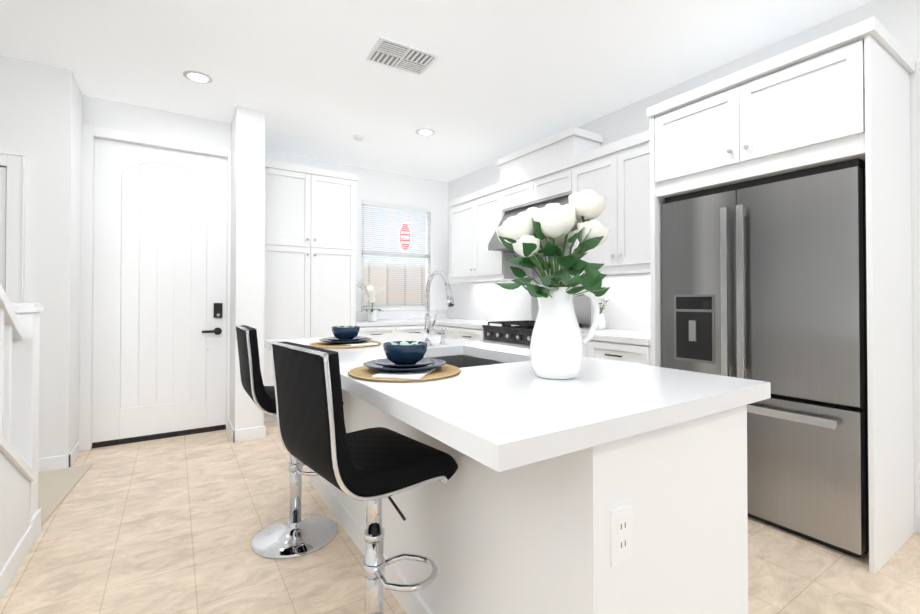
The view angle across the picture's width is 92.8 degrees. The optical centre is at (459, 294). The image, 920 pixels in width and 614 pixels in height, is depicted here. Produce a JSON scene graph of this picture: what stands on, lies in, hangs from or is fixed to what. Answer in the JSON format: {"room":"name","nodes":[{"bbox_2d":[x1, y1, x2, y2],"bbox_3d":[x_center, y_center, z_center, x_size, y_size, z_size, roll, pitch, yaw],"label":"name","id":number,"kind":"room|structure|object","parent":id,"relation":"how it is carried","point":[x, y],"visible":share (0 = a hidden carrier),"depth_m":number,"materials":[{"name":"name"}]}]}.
{"room":"kitchen","nodes":[
{"label":"kitchen","id":0,"kind":"room"},
{"bbox_2d":[0,55,82,458],"bbox_3d":[-3.977,-0.186,2.515,2.713,2.750,0.550,0,-1,-33],"label":"wall","id":1,"kind":"structure","parent":0,"point":[41,111],"depth_m":2.98,"materials":[{"name":"white paint"}]},
{"bbox_2d":[0,167,6,290],"bbox_3d":[-3.305,0.172,2.640,0.809,2.013,0.030,0,-1,-33],"label":"closet door","id":2,"kind":"structure","parent":1,"relation":"in","point":[3,175],"depth_m":2.85,"materials":[{"name":"white paint"}]},
{"bbox_2d":[0,152,24,302],"bbox_3d":[-3.321,0.134,2.671,0.977,2.112,0.151,0,-1,-33],"label":"trim","id":3,"kind":"structure","parent":1,"relation":"attached to","point":[15,193],"depth_m":2.86,"materials":[{"name":"white paint"}]},
{"bbox_2d":[66,442,78,467],"bbox_3d":[-2.766,1.145,3.141,0.013,0.100,0.324,0,-1,-33],"label":"baseboard","id":4,"kind":"structure","parent":1,"relation":"attached to","point":[70,458],"depth_m":3.06,"materials":[{"name":"white paint"}]},
{"bbox_2d":[82,95,230,380],"bbox_3d":[-2.645,-0.171,4.011,1.380,2.750,0.740,0,-1,-33],"label":"wall","id":5,"kind":"structure","parent":0,"point":[111,114],"depth_m":3.65,"materials":[{"name":"white paint"}]},
{"bbox_2d":[79,124,230,450],"bbox_3d":[-2.526,-0.057,3.709,1.040,2.515,0.145,0,-1,-33],"label":"door frame","id":6,"kind":"structure","parent":5,"relation":"attached to","point":[89,132],"depth_m":3.40,"materials":[{"name":"white paint"}]},
{"bbox_2d":[92,138,226,447],"bbox_3d":[-2.495,-0.017,3.703,0.931,2.436,0.128,0,-1,-33],"label":"entry door","id":7,"kind":"structure","parent":5,"relation":"in","point":[159,293],"depth_m":3.67,"materials":[{"name":"white paint"}]},
{"bbox_2d":[230,106,264,429],"bbox_3d":[-1.860,-0.173,3.825,0.216,2.750,0.430,0,-1,-33],"label":"wall","id":8,"kind":"structure","parent":0,"point":[247,215],"depth_m":3.65,"materials":[{"name":"white paint"}]},
{"bbox_2d":[228,419,236,442],"bbox_3d":[-1.953,1.151,3.742,0.013,0.100,0.443,0,-1,-33],"label":"baseboard","id":9,"kind":"structure","parent":8,"relation":"attached to","point":[233,433],"depth_m":3.60,"materials":[{"name":"white paint"}]},
{"bbox_2d":[265,151,447,310],"bbox_3d":[-1.264,-0.158,5.282,2.560,2.750,0.120,0,-1,-33],"label":"wall","id":10,"kind":"structure","parent":0,"point":[389,187],"depth_m":5.59,"materials":[{"name":"white paint"}]},
{"bbox_2d":[362,206,430,309],"bbox_3d":[-0.802,-0.476,5.555,0.950,1.330,0.092,0,-1,-33],"label":"window","id":11,"kind":"structure","parent":10,"relation":"in","point":[403,255],"depth_m":5.56,"materials":[{"name":"white paint"}]},
{"bbox_2d":[362,200,430,307],"bbox_3d":[-0.790,-0.487,5.537,0.942,1.304,0.031,0,-1,-33],"label":"window blinds","id":12,"kind":"object","parent":11,"relation":"attached to","point":[411,209],"visible":0.79,"depth_m":5.53,"materials":[{"name":"white"}]},
{"bbox_2d":[0,0,873,181],"bbox_3d":[-0.764,-1.602,0.996,6.660,0.050,7.870,0,-1,-33],"label":"ceiling","id":13,"kind":"structure","parent":0,"point":[495,81],"depth_m":2.89,"materials":[{"name":"white paint"}]},
{"bbox_2d":[183,70,212,83],"bbox_3d":[-1.866,-1.550,3.124,0.183,0.009,0.183,0,-1,12],"label":"recessed light","id":14,"kind":"object","parent":13,"relation":"in","point":[197,76],"depth_m":3.12,"materials":[{"name":"white paint"}]},
{"bbox_2d":[353,135,364,140],"bbox_3d":[-0.986,-1.528,4.283,0.120,0.029,0.120,0,-1,-33],"label":"smoke detector","id":15,"kind":"object","parent":13,"relation":"attached to","point":[359,137],"visible":1,"depth_m":4.25,"materials":[{"name":"white paint"}]},
{"bbox_2d":[365,36,438,75],"bbox_3d":[-0.378,-1.549,2.865,0.410,0.016,0.294,0,-1,-33],"label":"ceiling vent","id":16,"kind":"object","parent":13,"relation":"in","point":[399,55],"visible":1,"depth_m":2.84,"materials":[{"name":"white metal"}]},
{"bbox_2d":[416,128,434,135],"bbox_3d":[-0.327,-1.539,4.152,0.183,0.009,0.183,0,-1,12],"label":"recessed light","id":17,"kind":"object","parent":13,"relation":"in","point":[423,131],"depth_m":4.15,"materials":[{"name":"white paint"}]},
{"bbox_2d":[0,420,919,613],"bbox_3d":[-0.764,1.198,0.968,6.660,0.050,7.870,0,-1,-33],"label":"floor","id":18,"kind":"structure","parent":0,"point":[171,525],"depth_m":1.98,"materials":[{"name":"tile"}]},
{"bbox_2d":[0,433,33,600],"bbox_3d":[-0.593,-0.728,-0.227,0.150,3.777,5.450,0,-1,-33],"label":"staircase","id":19,"kind":"structure","parent":18,"relation":"on","point":[16,479],"depth_m":1.84,"materials":[{"name":"white paint"}]},
{"bbox_2d":[0,283,43,545],"bbox_3d":[-0.631,-1.070,-0.166,0.154,4.462,5.588,0,-1,-33],"label":"staircase","id":20,"kind":"structure","parent":18,"relation":"on","point":[19,368],"depth_m":2.06,"materials":[{"name":"white paint"}]},
{"bbox_2d":[38,464,91,526],"bbox_3d":[-3.492,1.176,1.877,2.836,0.012,0.994,0,-1,-33],"label":"carpet","id":21,"kind":"object","parent":18,"relation":"on","point":[56,487],"visible":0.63,"depth_m":2.71,"materials":[{"name":"beige carpet"}]},
{"bbox_2d":[235,325,343,558],"bbox_3d":[-0.829,0.667,2.148,0.450,1.035,0.411,0,-1,-33],"label":"bar stool","id":22,"kind":"object","parent":18,"relation":"on","point":[295,533],"visible":0.58,"depth_m":2.07,"materials":[{"name":"silver metal"}]},
{"bbox_2d":[264,159,356,421],"bbox_3d":[-1.631,-0.025,4.574,0.930,2.470,0.659,0,-1,-33],"label":"pantry cabinet","id":23,"kind":"object","parent":18,"relation":"on","point":[310,259],"visible":0.73,"depth_m":4.30,"materials":[{"name":"white paint"}]},
{"bbox_2d":[270,341,457,613],"bbox_3d":[-0.278,0.658,1.327,0.450,1.035,0.411,1,-1,-41],"label":"bar stool","id":24,"kind":"object","parent":18,"relation":"on","point":[372,467],"visible":1,"depth_m":1.21,"materials":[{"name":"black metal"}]},
{"bbox_2d":[357,325,400,335],"bbox_3d":[-1.047,0.776,4.966,0.506,0.874,0.628,0,-1,-33],"label":"base cabinet","id":25,"kind":"object","parent":18,"relation":"on","point":[379,330],"depth_m":4.72,"materials":[{"name":"white paint"}]},
{"bbox_2d":[401,324,430,334],"bbox_3d":[-0.718,0.779,5.180,0.505,0.874,0.628,0,-1,-33],"label":"base cabinet","id":26,"kind":"object","parent":18,"relation":"on","point":[404,328],"depth_m":4.94,"materials":[{"name":"white paint"}]},
{"bbox_2d":[431,324,450,337],"bbox_3d":[0.076,0.777,4.983,0.628,0.874,0.604,0,-1,-33],"label":"base cabinet","id":27,"kind":"object","parent":18,"relation":"on","point":[437,331],"depth_m":4.86,"materials":[{"name":"white paint"}]},
{"bbox_2d":[355,310,424,326],"bbox_3d":[-0.889,0.266,5.062,0.870,0.147,0.646,0,-1,-33],"label":"countertop","id":28,"kind":"structure","parent":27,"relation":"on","point":[402,317],"depth_m":5.27,"materials":[{"name":"white stone"}]},
{"bbox_2d":[356,281,385,320],"bbox_3d":[-1.031,0.061,5.076,0.414,0.475,0.360,0,-1,-33],"label":"orchid pot","id":29,"kind":"object","parent":28,"relation":"on","point":[371,295],"visible":0.94,"depth_m":5.06,"materials":[{"name":"white ceramic"}]},
{"bbox_2d":[429,281,531,328],"bbox_3d":[0.024,0.093,5.052,0.646,0.493,1.665,0,-1,-33],"label":"backsplash","id":30,"kind":"structure","parent":27,"relation":"on","point":[495,302],"depth_m":5.11,"materials":[{"name":"white tile"}]},
{"bbox_2d":[451,326,486,341],"bbox_3d":[0.333,0.773,4.589,0.628,0.874,0.563,0,-1,-33],"label":"base cabinet","id":31,"kind":"object","parent":18,"relation":"on","point":[471,334],"depth_m":4.41,"materials":[{"name":"white paint"}]},
{"bbox_2d":[309,389,747,613],"bbox_3d":[-0.032,0.751,2.052,0.740,0.868,2.264,0,-1,-33],"label":"kitchen island","id":32,"kind":"object","parent":18,"relation":"on","point":[599,486],"depth_m":1.14,"materials":[{"name":"white wood"}]},
{"bbox_2d":[264,333,770,476],"bbox_3d":[-0.134,0.292,1.997,1.030,0.048,2.310,0,-1,-33],"label":"island countertop","id":33,"kind":"structure","parent":32,"relation":"on","point":[504,417],"depth_m":1.11,"materials":[{"name":"white stone"}]},
{"bbox_2d":[309,326,380,347],"bbox_3d":[-0.622,0.221,2.389,0.380,0.100,0.380,0,-1,-12],"label":"place setting","id":34,"kind":"object","parent":33,"relation":"on","point":[345,337],"visible":1,"depth_m":2.32,"materials":[{"name":"multicoloured"}]},
{"bbox_2d":[348,341,460,381],"bbox_3d":[-0.186,0.212,1.492,0.380,0.100,0.380,0,-1,40],"label":"place setting","id":35,"kind":"object","parent":33,"relation":"on","point":[404,361],"visible":1,"depth_m":1.43,"materials":[{"name":"multicoloured"}]},
{"bbox_2d":[424,270,454,346],"bbox_3d":[-0.095,0.072,2.224,0.093,0.396,0.282,0,-1,-33],"label":"faucet","id":36,"kind":"object","parent":33,"relation":"on","point":[450,303],"visible":0.92,"depth_m":2.29,"materials":[{"name":"silver metal"}]},
{"bbox_2d":[439,327,448,343],"bbox_3d":[-0.086,0.224,2.427,0.036,0.096,0.079,0,-1,-33],"label":"soap pump","id":37,"kind":"object","parent":33,"relation":"on","point":[442,339],"visible":1,"depth_m":2.44,"materials":[{"name":"silver metal"}]},
{"bbox_2d":[424,353,503,364],"bbox_3d":[0.007,0.428,1.962,0.442,0.248,0.632,0,-1,-33],"label":"sink","id":38,"kind":"object","parent":33,"relation":"in","point":[450,358],"depth_m":2.27,"materials":[{"name":"grey metal"}]},
{"bbox_2d":[495,189,610,378],"bbox_3d":[0.314,-0.035,1.414,0.380,0.592,0.381,0,-1,-33],"label":"flower vase","id":39,"kind":"object","parent":33,"relation":"on","point":[531,237],"visible":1,"depth_m":1.35,"materials":[{"name":"white ceramic"}]},
{"bbox_2d":[482,320,590,348],"bbox_3d":[0.671,0.719,4.016,0.682,0.930,0.760,0,-1,-33],"label":"range","id":40,"kind":"object","parent":18,"relation":"on","point":[514,333],"visible":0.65,"depth_m":3.91,"materials":[{"name":"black metal"}]},
{"bbox_2d":[583,340,650,365],"bbox_3d":[1.291,0.758,3.120,0.628,0.874,0.540,0,-1,-33],"label":"base cabinet","id":41,"kind":"object","parent":18,"relation":"on","point":[630,353],"depth_m":2.91,"materials":[{"name":"white paint"}]},
{"bbox_2d":[580,273,650,345],"bbox_3d":[1.169,0.075,3.307,0.633,0.493,0.975,0,-1,-33],"label":"countertop","id":42,"kind":"structure","parent":41,"relation":"on","point":[626,313],"depth_m":3.52,"materials":[{"name":"white stone"}]},
{"bbox_2d":[596,296,608,329],"bbox_3d":[1.163,0.147,3.573,0.119,0.272,0.146,0,-1,-33],"label":"vase","id":43,"kind":"object","parent":42,"relation":"on","point":[601,324],"visible":0.71,"depth_m":3.55,"materials":[{"name":"white ceramic"}]},
{"bbox_2d":[648,292,649,306],"bbox_3d":[1.481,0.037,3.381,0.006,0.116,0.072,0,-1,-33],"label":"outlet","id":44,"kind":"object","parent":42,"relation":"attached to","point":[648,292],"depth_m":3.40,"materials":[{"name":"white plastic"}]},
{"bbox_2d":[662,158,868,557],"bbox_3d":[1.711,0.290,2.462,0.592,1.797,0.937,0,-1,-33],"label":"fridge","id":45,"kind":"object","parent":18,"relation":"on","point":[764,279],"visible":0.83,"depth_m":2.16,"materials":[{"name":"silver metal"}]},
{"bbox_2d":[647,17,914,573],"bbox_3d":[1.723,0.011,2.453,0.640,2.355,1.060,0,-1,-33],"label":"cabinet","id":46,"kind":"object","parent":18,"relation":"on","point":[842,95],"visible":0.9,"depth_m":2.08,"materials":[{"name":"white paint"}]},
{"bbox_2d":[448,0,919,533],"bbox_3d":[1.975,-0.184,2.768,0.120,2.750,7.870,0,-1,-33],"label":"wall","id":47,"kind":"structure","parent":0,"point":[898,20],"depth_m":2.39,"materials":[{"name":"white paint"}]},
{"bbox_2d":[449,183,526,282],"bbox_3d":[0.295,-0.645,4.925,0.338,0.975,0.989,0,-1,-33],"label":"upper cabinet","id":48,"kind":"object","parent":47,"relation":"attached to","point":[475,216],"depth_m":4.79,"materials":[{"name":"white paint"}]},
{"bbox_2d":[501,171,528,211],"bbox_3d":[0.703,-0.991,4.304,0.338,0.295,0.503,0,-1,-33],"label":"upper cabinet","id":49,"kind":"object","parent":47,"relation":"attached to","point":[515,189],"depth_m":4.26,"materials":[{"name":"white paint"}]},
{"bbox_2d":[497,147,532,182],"bbox_3d":[0.683,-1.256,4.336,0.338,0.235,0.490,0,-1,-33],"label":"upper cabinet","id":50,"kind":"object","parent":47,"relation":"attached to","point":[516,162],"depth_m":4.24,"materials":[{"name":"white paint"}]},
{"bbox_2d":[488,196,571,251],"bbox_3d":[0.741,-0.639,4.075,0.516,0.405,0.916,0,-1,-33],"label":"range hood","id":51,"kind":"object","parent":47,"relation":"attached to","point":[495,244],"visible":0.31,"depth_m":4.21,"materials":[{"name":"metal"}]},
{"bbox_2d":[529,155,568,205],"bbox_3d":[0.932,-0.994,3.953,0.338,0.295,0.503,0,-1,-33],"label":"upper cabinet","id":52,"kind":"object","parent":47,"relation":"attached to","point":[549,182],"depth_m":3.87,"materials":[{"name":"white paint"}]},
{"bbox_2d":[532,248,590,323],"bbox_3d":[0.955,-0.087,4.209,0.010,0.694,0.762,0,-1,-33],"label":"backsplash","id":53,"kind":"structure","parent":47,"relation":"attached to","point":[582,306],"depth_m":4.01,"materials":[{"name":"white tile"}]},
{"bbox_2d":[529,127,602,166],"bbox_3d":[0.951,-1.260,3.926,0.338,0.235,0.490,0,-1,-33],"label":"upper cabinet","id":54,"kind":"object","parent":47,"relation":"attached to","point":[572,140],"depth_m":3.75,"materials":[{"name":"white paint"}]},
{"bbox_2d":[569,129,649,274],"bbox_3d":[1.314,-0.660,3.363,0.338,0.975,0.897,0,-1,-33],"label":"upper cabinet","id":55,"kind":"object","parent":47,"relation":"attached to","point":[574,160],"depth_m":3.25,"materials":[{"name":"white paint"}]},
{"label":"outside","id":56,"kind":"structure","parent":0,"visible":0},
{"bbox_2d":[363,206,425,305],"bbox_3d":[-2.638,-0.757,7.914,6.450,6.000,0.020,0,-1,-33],"label":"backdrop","id":57,"kind":"structure","parent":56,"point":[392,295],"depth_m":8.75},
{"bbox_2d":[399,223,410,251],"bbox_3d":[-0.768,-0.805,6.137,0.185,0.407,0.008,0,-1,-33],"label":"stop sign","id":58,"kind":"object","parent":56,"point":[404,238],"visible":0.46,"depth_m":6.13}
]}

